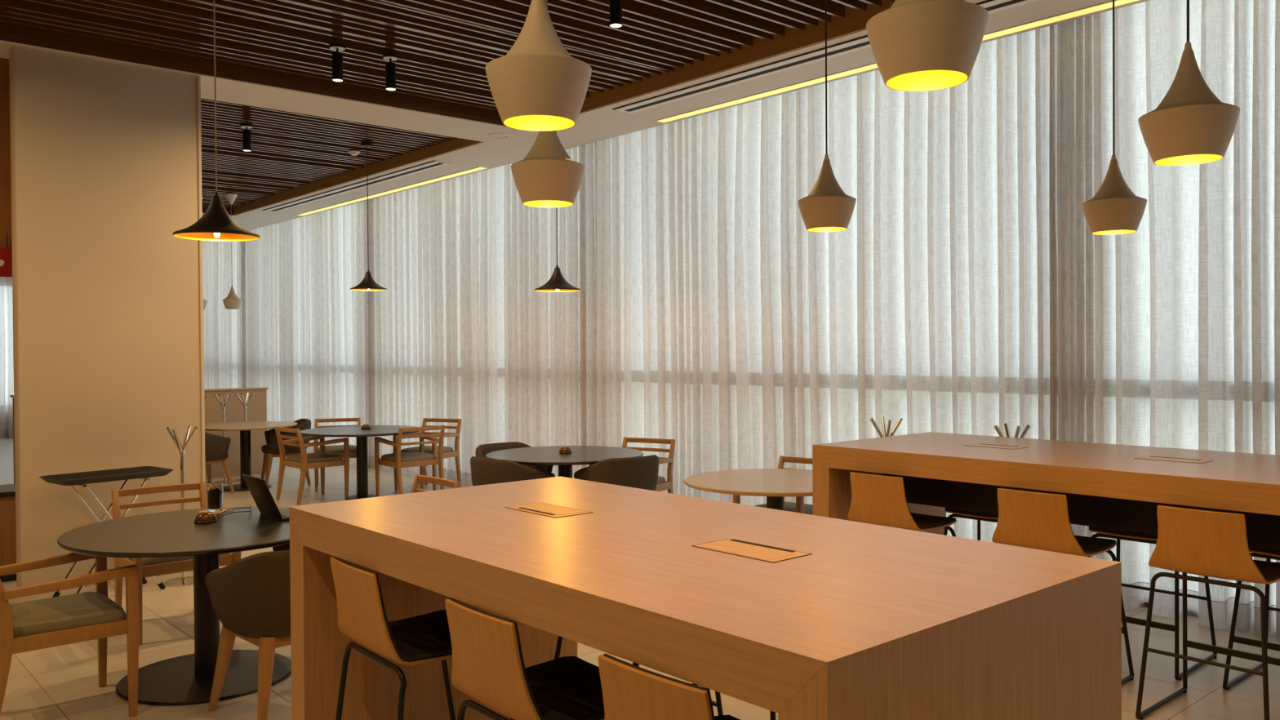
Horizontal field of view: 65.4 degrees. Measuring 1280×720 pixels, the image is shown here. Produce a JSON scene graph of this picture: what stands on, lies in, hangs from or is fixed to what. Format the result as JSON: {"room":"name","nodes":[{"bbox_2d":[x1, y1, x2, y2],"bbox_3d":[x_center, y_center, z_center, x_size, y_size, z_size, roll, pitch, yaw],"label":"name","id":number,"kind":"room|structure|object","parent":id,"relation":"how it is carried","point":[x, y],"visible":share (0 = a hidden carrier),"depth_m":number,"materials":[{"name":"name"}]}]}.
{"room":"cafeteria","nodes":[
{"label":"cafeteria","id":0,"kind":"room"},
{"bbox_2d":[0,57,12,248],"bbox_3d":[-6.481,-1.384,5.146,6.300,1.300,0.260,-1,1,-41],"label":"wall","id":1,"kind":"structure","parent":0,"point":[5,135],"depth_m":6.84,"materials":[{"name":"brown metal"}]},
{"bbox_2d":[0,232,12,276],"bbox_3d":[-4.428,-0.717,6.728,0.495,0.300,0.026,-1,1,-41],"label":"hanging sign","id":2,"kind":"object","parent":1,"relation":"hanging from","point":[6,253],"visible":0.44,"depth_m":6.80,"materials":[{"name":"red"}]},
{"bbox_2d":[8,44,201,590],"bbox_3d":[-3.708,-0.265,6.979,1.145,3.620,0.180,-1,1,-41],"label":"wall","id":3,"kind":"structure","parent":0,"point":[104,171],"depth_m":6.84,"materials":[{"name":"white paint"}]},
{"bbox_2d":[196,75,205,485],"bbox_3d":[-3.273,-0.267,7.367,0.022,3.610,0.212,-1,1,-41],"label":"trim","id":4,"kind":"structure","parent":3,"relation":"attached to","point":[198,77],"depth_m":7.28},
{"bbox_2d":[0,0,1149,242],"bbox_3d":[-4.936,-2.317,7.233,11.800,0.504,27.000,-1,1,-41],"label":"ceiling","id":5,"kind":"structure","parent":0,"point":[273,58],"depth_m":7.18,"materials":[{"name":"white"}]},
{"bbox_2d":[201,197,207,310],"bbox_3d":[-6.039,-1.449,13.592,0.242,1.528,0.242,-1,1,-41],"label":"pendant lamp","id":6,"kind":"object","parent":5,"relation":"hanging from","point":[205,302],"visible":0.16,"depth_m":13.58,"materials":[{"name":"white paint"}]},
{"bbox_2d":[173,0,259,241],"bbox_3d":[-1.911,-1.338,4.478,0.360,1.598,0.360,-1,1,-41],"label":"pendant lamp","id":7,"kind":"object","parent":5,"relation":"hanging from","point":[215,224],"visible":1,"depth_m":4.46,"materials":[{"name":"black metal"}]},
{"bbox_2d":[202,240,242,389],"bbox_3d":[-8.266,-0.481,18.815,0.158,3.838,4.410,-1,1,-41],"label":"sheer curtain","id":8,"kind":"object","parent":5,"relation":"hanging from","point":[222,326],"visible":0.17,"depth_m":17.92,"materials":[{"name":"fabric"}]},
{"bbox_2d":[222,193,241,309],"bbox_3d":[-5.473,-1.450,13.357,0.242,1.528,0.242,-1,1,-41],"label":"pendant lamp","id":9,"kind":"object","parent":5,"relation":"hanging from","point":[232,301],"visible":1,"depth_m":13.30,"materials":[{"name":"white paint"}]},
{"bbox_2d":[240,124,253,151],"bbox_3d":[-3.656,-2.063,9.265,0.110,0.233,0.110,-1,1,-41],"label":"spotlight","id":10,"kind":"object","parent":5,"relation":"in","point":[246,144],"visible":1,"depth_m":9.24,"materials":[{"name":"black metal"}]},
{"bbox_2d":[240,200,368,466],"bbox_3d":[-5.243,-0.462,15.371,0.153,3.838,4.745,-1,1,-41],"label":"sheer curtain","id":11,"kind":"object","parent":5,"relation":"hanging from","point":[304,331],"visible":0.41,"depth_m":15.04,"materials":[{"name":"fabric"}]},
{"bbox_2d":[328,44,345,81],"bbox_3d":[-2.087,-2.047,6.876,0.110,0.233,0.110,-1,1,-41],"label":"spotlight","id":12,"kind":"object","parent":5,"relation":"in","point":[337,57],"visible":1,"depth_m":6.85,"materials":[{"name":"black metal"}]},
{"bbox_2d":[347,150,359,155],"bbox_3d":[-3.011,-2.178,10.498,0.124,0.044,0.124,-1,1,-41],"label":"smoke detector","id":13,"kind":"object","parent":5,"relation":"attached to","point":[354,153],"visible":1,"depth_m":10.46,"materials":[{"name":"white plastic"}]},
{"bbox_2d":[262,160,451,212],"bbox_3d":[-3.722,-2.134,12.516,0.205,0.010,4.870,-1,1,-41],"label":"ceiling vent","id":14,"kind":"object","parent":5,"relation":"in","point":[433,164],"visible":1,"depth_m":12.10,"materials":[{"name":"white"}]},
{"bbox_2d":[350,142,386,290],"bbox_3d":[-2.762,-1.447,10.108,0.360,1.498,0.360,-1,1,-41],"label":"pendant lamp","id":15,"kind":"object","parent":5,"relation":"hanging from","point":[368,283],"visible":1,"depth_m":10.07,"materials":[{"name":"black metal"}]},
{"bbox_2d":[382,54,398,90],"bbox_3d":[-1.781,-2.052,7.119,0.110,0.233,0.110,-1,1,-41],"label":"spotlight","id":16,"kind":"object","parent":5,"relation":"in","point":[390,67],"visible":1,"depth_m":7.09,"materials":[{"name":"black metal"}]},
{"bbox_2d":[295,167,487,215],"bbox_3d":[-3.406,-2.143,12.947,0.112,0.004,5.040,-1,1,-41],"label":"recessed light","id":17,"kind":"object","parent":5,"relation":"in","point":[476,169],"visible":1,"depth_m":12.53,"materials":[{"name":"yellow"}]},
{"bbox_2d":[367,146,582,486],"bbox_3d":[-2.094,-0.443,11.809,0.187,3.838,4.751,-1,1,-41],"label":"sheer curtain","id":18,"kind":"object","parent":5,"relation":"hanging from","point":[460,328],"visible":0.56,"depth_m":11.50,"materials":[{"name":"fabric"}]},
{"bbox_2d":[487,133,510,138],"bbox_3d":[-1.330,-2.115,9.406,0.216,0.010,0.216,-1,1,-41],"label":"ceiling speaker","id":19,"kind":"object","parent":5,"relation":"attached to","point":[498,135],"visible":1,"depth_m":9.41,"materials":[{"name":"white"}]},
{"bbox_2d":[489,134,507,137],"bbox_3d":[-1.330,-2.118,9.406,0.169,0.004,0.169,0,1,43],"label":"grille","id":20,"kind":"object","parent":19,"relation":"attached to","point":[491,135],"depth_m":9.41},
{"bbox_2d":[484,0,591,131],"bbox_3d":[-0.235,-1.331,2.263,0.242,1.583,0.242,-1,1,-41],"label":"pendant lamp","id":21,"kind":"object","parent":5,"relation":"hanging from","point":[538,86],"visible":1,"depth_m":2.20,"materials":[{"name":"beige metal"}]},
{"bbox_2d":[511,0,584,207],"bbox_3d":[-0.306,-1.322,3.253,0.242,1.623,0.242,-1,1,-41],"label":"pendant lamp","id":22,"kind":"object","parent":5,"relation":"hanging from","point":[547,176],"visible":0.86,"depth_m":3.19,"materials":[{"name":"white paint"}]},
{"bbox_2d":[534,130,580,292],"bbox_3d":[-0.659,-1.359,7.870,0.360,1.650,0.360,-1,1,-41],"label":"pendant lamp","id":23,"kind":"object","parent":5,"relation":"hanging from","point":[557,282],"visible":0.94,"depth_m":7.83,"materials":[{"name":"black metal"}]},
{"bbox_2d":[609,0,622,27],"bbox_3d":[-0.140,-2.047,5.752,0.110,0.233,0.110,-1,1,-41],"label":"spotlight","id":24,"kind":"object","parent":5,"relation":"in","point":[615,6],"visible":1,"depth_m":5.72,"materials":[{"name":"black metal"}]},
{"bbox_2d":[613,35,871,113],"bbox_3d":[0.694,-2.106,7.476,0.229,0.010,2.588,-1,1,-41],"label":"ceiling vent","id":25,"kind":"object","parent":5,"relation":"in","point":[862,42],"depth_m":7.33,"materials":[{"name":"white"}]},
{"bbox_2d":[656,62,878,122],"bbox_3d":[0.947,-2.116,7.988,0.125,0.005,2.328,-1,1,-41],"label":"recessed light","id":26,"kind":"object","parent":5,"relation":"in","point":[863,68],"depth_m":7.87,"materials":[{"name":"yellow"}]},
{"bbox_2d":[581,26,1049,542],"bbox_3d":[1.062,-0.423,8.209,0.234,3.838,4.803,-1,1,-41],"label":"sheer curtain","id":27,"kind":"object","parent":5,"relation":"hanging from","point":[731,331],"visible":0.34,"depth_m":7.79,"materials":[{"name":"fabric"}]},
{"bbox_2d":[797,0,856,231],"bbox_3d":[0.781,-1.351,4.182,0.242,1.603,0.242,-1,1,-41],"label":"pendant lamp","id":28,"kind":"object","parent":5,"relation":"hanging from","point":[827,207],"visible":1,"depth_m":4.12,"materials":[{"name":"beige metal"}]},
{"bbox_2d":[866,0,988,91],"bbox_3d":[0.583,-1.349,2.037,0.242,1.553,0.242,-1,1,-41],"label":"pendant lamp","id":29,"kind":"object","parent":5,"relation":"hanging from","point":[916,45],"visible":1,"depth_m":1.97,"materials":[{"name":"beige metal"}]},
{"bbox_2d":[975,0,1038,13],"bbox_3d":[2.132,-2.097,5.841,0.230,0.010,0.304,-1,1,-41],"label":"ceiling vent","id":30,"kind":"object","parent":5,"relation":"in","point":[990,6],"depth_m":5.87,"materials":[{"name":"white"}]},
{"bbox_2d":[982,0,1141,40],"bbox_3d":[2.553,-2.107,6.163,0.125,0.005,1.000,-1,1,-41],"label":"recessed light","id":31,"kind":"object","parent":5,"relation":"in","point":[1070,15],"depth_m":6.14,"materials":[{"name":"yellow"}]},
{"bbox_2d":[1081,0,1146,235],"bbox_3d":[1.919,-1.338,4.038,0.242,1.640,0.242,-1,1,-41],"label":"pendant lamp","id":32,"kind":"object","parent":5,"relation":"hanging from","point":[1114,209],"visible":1,"depth_m":3.99,"materials":[{"name":"beige metal"}]},
{"bbox_2d":[1048,0,1279,638],"bbox_3d":[4.221,-0.404,4.619,0.208,3.838,4.730,-1,1,-41],"label":"sheer curtain","id":33,"kind":"object","parent":5,"relation":"hanging from","point":[1164,333],"visible":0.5,"depth_m":5.85,"materials":[{"name":"fabric"}]},
{"bbox_2d":[1137,0,1239,165],"bbox_3d":[1.474,-1.339,2.681,0.242,1.600,0.242,-1,1,-41],"label":"pendant lamp","id":34,"kind":"object","parent":5,"relation":"hanging from","point":[1190,126],"visible":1,"depth_m":2.63,"materials":[{"name":"white paint"}]},
{"bbox_2d":[0,438,1279,719],"bbox_3d":[-4.927,1.611,7.262,11.350,0.120,26.600,-1,1,-41],"label":"floor","id":35,"kind":"structure","parent":0,"point":[60,682],"depth_m":4.99,"materials":[{"name":"beige tile"}]},
{"bbox_2d":[0,484,16,582],"bbox_3d":[-4.725,1.235,6.945,0.685,0.635,0.460,-1,1,-41],"label":"station","id":36,"kind":"object","parent":35,"relation":"on","point":[7,491],"visible":0.44,"depth_m":6.95,"materials":[{"name":"brown wood"}]},
{"bbox_2d":[0,552,139,716],"bbox_3d":[-2.610,1.172,4.396,0.596,0.795,0.580,-1,1,-41],"label":"wooden armchair","id":37,"kind":"object","parent":35,"relation":"on","point":[55,621],"visible":0.97,"depth_m":4.31,"materials":[{"name":"brown wood"}]},
{"bbox_2d":[9,591,125,638],"bbox_3d":[-2.583,1.117,4.420,0.456,0.079,0.486,-1,1,-41],"label":"seat cushion","id":38,"kind":"object","parent":37,"relation":"on","point":[87,613],"depth_m":4.30,"materials":[{"name":"grey fabric"}]},
{"bbox_2d":[39,466,173,597],"bbox_3d":[-3.510,1.149,6.588,0.400,0.806,0.720,0,1,39],"label":"tray stand","id":39,"kind":"object","parent":35,"relation":"on","point":[144,473],"visible":0.76,"depth_m":6.57,"materials":[{"name":"black wood"}]},
{"bbox_2d":[39,466,173,485],"bbox_3d":[-3.513,0.765,6.583,0.400,0.037,0.720,0,1,39],"label":"tray","id":40,"kind":"object","parent":39,"relation":"on","point":[82,478],"depth_m":6.59,"materials":[{"name":"black"}]},
{"bbox_2d":[9,386,268,485],"bbox_3d":[-5.972,0.939,12.132,2.870,1.125,0.140,-1,1,-41],"label":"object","id":41,"kind":"structure","parent":35,"relation":"on","point":[256,409],"depth_m":12.76,"materials":[{"name":"brown wood"}]},
{"bbox_2d":[57,506,291,706],"bbox_3d":[-2.130,1.161,4.898,1.260,0.794,1.260,-1,1,-41],"label":"round table","id":42,"kind":"object","parent":35,"relation":"on","point":[187,679],"depth_m":4.81,"materials":[{"name":"black laminate"}]},
{"bbox_2d":[197,509,232,513],"bbox_3d":[-2.281,0.812,5.350,0.124,0.003,0.124,0,1,29],"label":"coaster","id":43,"kind":"object","parent":42,"relation":"on","point":[223,510],"visible":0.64,"depth_m":5.33,"materials":[{"name":"brown wood"}]},
{"bbox_2d":[206,483,223,511],"bbox_3d":[-2.281,0.738,5.349,0.084,0.145,0.084,-1,1,-41],"label":"glass","id":44,"kind":"object","parent":43,"relation":"on","point":[214,491],"visible":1,"depth_m":5.32,"materials":[{"name":"brown"}]},
{"bbox_2d":[222,505,251,516],"bbox_3d":[-2.130,0.794,5.261,0.143,0.042,0.141,-1,1,-21],"label":"eyeglasses","id":45,"kind":"object","parent":42,"relation":"on","point":[251,505],"visible":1,"depth_m":5.23,"materials":[{"name":"black"}]},
{"bbox_2d":[241,473,289,520],"bbox_3d":[-1.861,0.703,5.184,0.307,0.220,0.310,-1,1,-40],"label":"laptop","id":46,"kind":"object","parent":42,"relation":"on","point":[258,488],"visible":0.69,"depth_m":5.10,"materials":[{"name":"grey plastic"}]},
{"bbox_2d":[111,481,241,644],"bbox_3d":[-2.724,1.156,5.823,0.580,0.795,0.596,-1,1,-41],"label":"wooden armchair","id":47,"kind":"object","parent":35,"relation":"on","point":[147,566],"visible":0.36,"depth_m":5.80,"materials":[{"name":"brown wood"}]},
{"bbox_2d":[128,552,229,565],"bbox_3d":[-2.700,1.102,5.795,0.486,0.079,0.456,-1,1,-41],"label":"seat cushion","id":48,"kind":"object","parent":47,"relation":"on","point":[223,557],"depth_m":5.57,"materials":[{"name":"grey fabric"}]},
{"bbox_2d":[163,425,198,586],"bbox_3d":[-3.171,1.002,6.912,0.260,1.081,0.260,0,1,25],"label":"coat stand","id":49,"kind":"object","parent":35,"relation":"on","point":[184,580],"visible":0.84,"depth_m":6.90,"materials":[{"name":"silver metal"}]},
{"bbox_2d":[204,395,208,484],"bbox_3d":[-5.297,0.958,11.993,0.260,1.081,0.260,0,1,23],"label":"coat stand","id":50,"kind":"object","parent":35,"relation":"on","point":[206,396],"visible":0.09,"depth_m":11.98,"materials":[{"name":"silver metal"}]},
{"bbox_2d":[204,431,234,493],"bbox_3d":[-4.929,1.122,11.141,0.649,0.774,0.558,0,1,37],"label":"tub chair","id":51,"kind":"object","parent":35,"relation":"on","point":[216,446],"visible":0.29,"depth_m":11.05,"materials":[{"name":"brown fabric"}]},
{"bbox_2d":[204,452,228,462],"bbox_3d":[-4.911,1.069,11.165,0.490,0.102,0.490,0,1,37],"label":"seat cushion","id":52,"kind":"object","parent":51,"relation":"on","point":[222,456],"depth_m":11.05,"materials":[{"name":"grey fabric"}]},
{"bbox_2d":[213,393,235,484],"bbox_3d":[-5.068,0.955,12.142,0.260,1.081,0.260,0,1,23],"label":"coat stand","id":53,"kind":"object","parent":35,"relation":"on","point":[223,406],"visible":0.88,"depth_m":12.13,"materials":[{"name":"silver metal"}]},
{"bbox_2d":[235,392,254,481],"bbox_3d":[-4.897,0.951,12.371,0.260,1.081,0.260,0,1,19],"label":"coat stand","id":54,"kind":"object","parent":35,"relation":"on","point":[244,404],"visible":0.58,"depth_m":12.36,"materials":[{"name":"silver metal"}]},
{"bbox_2d":[204,549,290,719],"bbox_3d":[-1.555,1.177,4.420,0.558,0.774,0.649,0,1,45],"label":"tub chair","id":55,"kind":"object","parent":35,"relation":"on","point":[250,596],"visible":0.54,"depth_m":4.14,"materials":[{"name":"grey fabric"}]},
{"bbox_2d":[222,623,290,639],"bbox_3d":[-1.577,1.124,4.441,0.490,0.102,0.490,0,1,45],"label":"seat cushion","id":56,"kind":"object","parent":55,"relation":"on","point":[249,631],"depth_m":4.17,"materials":[{"name":"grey fabric"}]},
{"bbox_2d":[204,421,297,491],"bbox_3d":[-4.616,1.127,11.661,1.160,0.740,1.160,-1,1,-41],"label":"round table","id":57,"kind":"object","parent":35,"relation":"on","point":[245,428],"visible":0.73,"depth_m":11.61,"materials":[{"name":"brown wood"}]},
{"bbox_2d":[261,418,311,485],"bbox_3d":[-4.241,1.108,11.958,0.558,0.774,0.649,-1,1,-26],"label":"tub chair","id":58,"kind":"object","parent":35,"relation":"on","point":[271,450],"visible":0.56,"depth_m":11.73,"materials":[{"name":"brown fabric"}]},
{"bbox_2d":[261,444,300,454],"bbox_3d":[-4.269,1.056,11.944,0.490,0.102,0.490,-1,1,-26],"label":"seat cushion","id":59,"kind":"object","parent":58,"relation":"on","point":[268,449],"depth_m":11.71,"materials":[{"name":"grey fabric"}]},
{"bbox_2d":[272,499,348,551],"bbox_3d":[-1.635,1.167,5.280,0.558,0.774,0.649,-1,1,-41],"label":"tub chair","id":60,"kind":"object","parent":35,"relation":"on","point":[285,547],"visible":0.02,"depth_m":5.34,"materials":[{"name":"brown fabric"}]},
{"bbox_2d":[274,426,349,504],"bbox_3d":[-3.539,1.105,10.714,0.580,0.795,0.596,0,1,45],"label":"wooden armchair","id":61,"kind":"object","parent":35,"relation":"on","point":[304,460],"visible":0.98,"depth_m":10.64,"materials":[{"name":"brown wood"}]},
{"bbox_2d":[286,452,342,462],"bbox_3d":[-3.514,1.051,10.739,0.486,0.079,0.456,0,1,45],"label":"seat cushion","id":62,"kind":"object","parent":61,"relation":"on","point":[317,457],"depth_m":10.60,"materials":[{"name":"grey fabric"}]},
{"bbox_2d":[313,417,360,491],"bbox_3d":[-3.525,1.094,11.668,0.580,0.795,0.596,-1,1,-19],"label":"wooden armchair","id":63,"kind":"object","parent":35,"relation":"on","point":[335,449],"visible":0.41,"depth_m":11.52,"materials":[{"name":"brown wood"}]},
{"bbox_2d":[317,444,356,453],"bbox_3d":[-3.513,1.040,11.632,0.486,0.079,0.456,-1,1,-19],"label":"seat cushion","id":64,"kind":"object","parent":63,"relation":"on","point":[335,449],"depth_m":11.46,"materials":[{"name":"grey fabric"}]},
{"bbox_2d":[300,423,419,499],"bbox_3d":[-3.013,1.099,10.807,1.280,0.794,1.280,-1,1,-41],"label":"round table","id":65,"kind":"object","parent":35,"relation":"on","point":[362,435],"depth_m":10.75,"materials":[{"name":"black laminate"}]},
{"bbox_2d":[374,425,444,497],"bbox_3d":[-2.467,1.097,10.745,0.580,0.795,0.596,-1,1,-39],"label":"wooden armchair","id":66,"kind":"object","parent":35,"relation":"on","point":[399,460],"visible":0.89,"depth_m":10.63,"materials":[{"name":"brown wood"}]},
{"bbox_2d":[381,451,436,462],"bbox_3d":[-2.491,1.043,10.773,0.486,0.079,0.456,-1,1,-39],"label":"seat cushion","id":67,"kind":"object","parent":66,"relation":"on","point":[412,456],"depth_m":10.63,"materials":[{"name":"grey fabric"}]},
{"bbox_2d":[329,556,514,719],"bbox_3d":[-0.701,1.103,3.292,0.546,0.928,0.516,-1,1,-39],"label":"bar stool","id":68,"kind":"object","parent":35,"relation":"on","point":[424,638],"visible":0.84,"depth_m":3.14,"materials":[{"name":"brown wood"}]},
{"bbox_2d":[392,417,462,490],"bbox_3d":[-2.432,1.089,11.499,0.580,0.795,0.596,0,1,24],"label":"wooden armchair","id":69,"kind":"object","parent":35,"relation":"on","point":[448,451],"visible":0.69,"depth_m":11.53,"materials":[{"name":"brown wood"}]},
{"bbox_2d":[400,445,453,453],"bbox_3d":[-2.447,1.035,11.464,0.486,0.079,0.456,0,1,24],"label":"seat cushion","id":70,"kind":"object","parent":69,"relation":"on","point":[427,449],"depth_m":11.32,"materials":[{"name":"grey fabric"}]},
{"bbox_2d":[410,474,461,493],"bbox_3d":[-1.473,1.144,6.115,0.596,0.795,0.580,-1,1,-41],"label":"wooden armchair","id":71,"kind":"object","parent":35,"relation":"on","point":[418,478],"visible":0.12,"depth_m":6.37,"materials":[{"name":"brown wood"}]},
{"bbox_2d":[470,456,555,485],"bbox_3d":[-1.007,1.134,7.802,0.649,0.774,0.558,0,1,45],"label":"tub chair","id":72,"kind":"object","parent":35,"relation":"on","point":[484,471],"visible":0.19,"depth_m":7.53,"materials":[{"name":"brown fabric"}]},
{"bbox_2d":[475,441,553,472],"bbox_3d":[-1.096,1.124,8.656,0.558,0.774,0.649,0,1,45],"label":"tub chair","id":73,"kind":"object","parent":35,"relation":"on","point":[482,451],"visible":0.06,"depth_m":8.80,"materials":[{"name":"brown fabric"}]},
{"bbox_2d":[444,597,604,719],"bbox_3d":[-0.219,1.106,2.744,0.546,0.928,0.516,-1,1,-40],"label":"bar stool","id":74,"kind":"object","parent":35,"relation":"on","point":[488,666],"visible":0.78,"depth_m":2.61,"materials":[{"name":"brown wood"}]},
{"bbox_2d":[485,445,644,478],"bbox_3d":[-0.614,1.112,8.216,1.296,0.794,1.296,-1,1,-41],"label":"round table","id":75,"kind":"object","parent":35,"relation":"on","point":[580,455],"depth_m":8.15,"materials":[{"name":"black laminate"}]},
{"bbox_2d":[573,454,659,490],"bbox_3d":[-0.172,1.127,7.847,0.649,0.774,0.558,-1,1,-35],"label":"tub chair","id":76,"kind":"object","parent":35,"relation":"on","point":[639,472],"visible":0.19,"depth_m":7.59,"materials":[{"name":"brown fabric"}]},
{"bbox_2d":[589,436,675,493],"bbox_3d":[-0.047,1.104,8.744,0.580,0.795,0.596,0,1,30],"label":"wooden armchair","id":77,"kind":"object","parent":35,"relation":"on","point":[662,485],"visible":0.33,"depth_m":8.82,"materials":[{"name":"brown wood"}]},
{"bbox_2d":[657,475,665,484],"bbox_3d":[-0.065,1.050,8.711,0.486,0.079,0.456,0,1,30],"label":"seat cushion","id":78,"kind":"object","parent":77,"relation":"on","point":[661,480],"depth_m":8.70,"materials":[{"name":"grey fabric"}]},
{"bbox_2d":[554,635,723,715],"bbox_3d":[-0.030,1.094,3.642,0.546,0.928,0.516,-1,1,-41],"label":"bar stool","id":79,"kind":"object","parent":35,"relation":"on","point":[717,704],"visible":0.03,"depth_m":3.62,"materials":[{"name":"black metal"}]},
{"bbox_2d":[598,653,740,719],"bbox_3d":[0.214,1.108,2.252,0.546,0.928,0.516,-1,1,-42],"label":"bar stool","id":80,"kind":"object","parent":35,"relation":"on","point":[630,691],"visible":1,"depth_m":2.07,"materials":[{"name":"brown wood"}]},
{"bbox_2d":[289,476,1121,719],"bbox_3d":[-0.005,1.039,3.028,1.190,1.052,2.370,-1,1,-41],"label":"bar table","id":81,"kind":"object","parent":35,"relation":"on","point":[793,615],"visible":0.98,"depth_m":2.46,"materials":[{"name":"brown wood"}]},
{"bbox_2d":[692,683,775,719],"bbox_3d":[0.439,1.097,3.109,0.546,0.928,0.516,-1,1,-41],"label":"bar stool","id":82,"kind":"object","parent":35,"relation":"on","point":[772,714],"visible":0.02,"depth_m":3.42,"materials":[{"name":"black metal"}]},
{"bbox_2d":[684,468,813,510],"bbox_3d":[0.884,1.149,6.492,1.192,0.740,1.192,-1,1,-41],"label":"round table","id":83,"kind":"object","parent":35,"relation":"on","point":[775,484],"visible":0.42,"depth_m":6.43,"materials":[{"name":"brown wood"}]},
{"bbox_2d":[733,455,813,515],"bbox_3d":[1.065,1.115,7.074,0.580,0.795,0.596,0,1,43],"label":"wooden armchair","id":84,"kind":"object","parent":35,"relation":"on","point":[799,506],"visible":0.16,"depth_m":7.03,"materials":[{"name":"brown wood"}]},
{"bbox_2d":[753,501,813,515],"bbox_3d":[1.040,1.062,7.046,0.486,0.079,0.456,0,1,43],"label":"seat cushion","id":85,"kind":"object","parent":84,"relation":"on","point":[788,506],"depth_m":6.96,"materials":[{"name":"grey fabric"}]},
{"bbox_2d":[869,416,902,437],"bbox_3d":[1.701,0.952,6.868,0.260,1.113,0.260,0,1,20],"label":"coat stand","id":86,"kind":"object","parent":35,"relation":"on","point":[886,433],"visible":0.13,"depth_m":6.85,"materials":[{"name":"silver metal"}]},
{"bbox_2d":[847,471,956,537],"bbox_3d":[1.437,1.063,5.418,0.546,0.928,0.516,-1,1,-41],"label":"bar stool","id":87,"kind":"object","parent":35,"relation":"on","point":[876,499],"visible":0.63,"depth_m":5.25,"materials":[{"name":"brown wood"}]},
{"bbox_2d":[943,507,998,540],"bbox_3d":[2.038,1.056,5.727,0.546,0.928,0.516,-1,1,-41],"label":"bar stool","id":88,"kind":"object","parent":35,"relation":"on","point":[979,516],"visible":0.09,"depth_m":5.65,"materials":[{"name":"black metal"}]},
{"bbox_2d":[993,423,1030,438],"bbox_3d":[2.308,0.956,6.177,0.260,1.113,0.260,0,1,19],"label":"coat stand","id":89,"kind":"object","parent":35,"relation":"on","point":[1006,426],"visible":0.06,"depth_m":6.16,"materials":[{"name":"silver metal"}]},
{"bbox_2d":[812,431,1279,551],"bbox_3d":[2.408,1.000,4.904,1.190,1.052,2.980,-1,1,-41],"label":"bar table","id":90,"kind":"object","parent":35,"relation":"on","point":[1116,486],"visible":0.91,"depth_m":4.88,"materials":[{"name":"brown wood"}]},
{"bbox_2d":[882,473,1279,551],"bbox_3d":[2.398,0.712,4.894,0.160,0.230,2.754,-1,1,-41],"label":"cable tray","id":91,"kind":"object","parent":90,"relation":"on","point":[1263,531],"depth_m":4.95,"materials":[{"name":"black metal"}]},
{"bbox_2d":[991,487,1133,684],"bbox_3d":[1.998,1.067,4.780,0.546,0.928,0.516,-1,1,-42],"label":"bar stool","id":92,"kind":"object","parent":35,"relation":"on","point":[1036,520],"visible":0.65,"depth_m":4.62,"materials":[{"name":"brown wood"}]},
{"bbox_2d":[1088,526,1217,679],"bbox_3d":[2.587,1.059,5.104,0.546,0.928,0.516,-1,1,-42],"label":"bar stool","id":93,"kind":"object","parent":35,"relation":"on","point":[1119,535],"visible":0.23,"depth_m":4.97,"materials":[{"name":"black metal"}]},
{"bbox_2d":[1135,504,1279,719],"bbox_3d":[2.477,1.070,4.236,0.546,0.928,0.516,-1,1,-41],"label":"bar stool","id":94,"kind":"object","parent":35,"relation":"on","point":[1200,542],"visible":1,"depth_m":4.09,"materials":[{"name":"brown wood"}]},
{"bbox_2d":[1222,546,1279,689],"bbox_3d":[3.064,1.062,4.592,0.546,0.928,0.516,-1,1,-40],"label":"bar stool","id":95,"kind":"object","parent":35,"relation":"on","point":[1268,554],"visible":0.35,"depth_m":4.62,"materials":[{"name":"black metal"}]},
{"bbox_3d":[-13.792,-0.554,17.299,11.350,4.100,0.200,-1,1,-41],"label":"wall","id":96,"kind":"structure","parent":0,"visible":0},
{"bbox_2d":[0,276,13,438],"bbox_3d":[-11.882,-0.059,18.672,2.613,3.048,0.154,-1,1,-41],"label":"sheer curtain","id":97,"kind":"object","parent":96,"relation":"hanging from","point":[6,364],"visible":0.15,"depth_m":18.68,"materials":[{"name":"fabric"}]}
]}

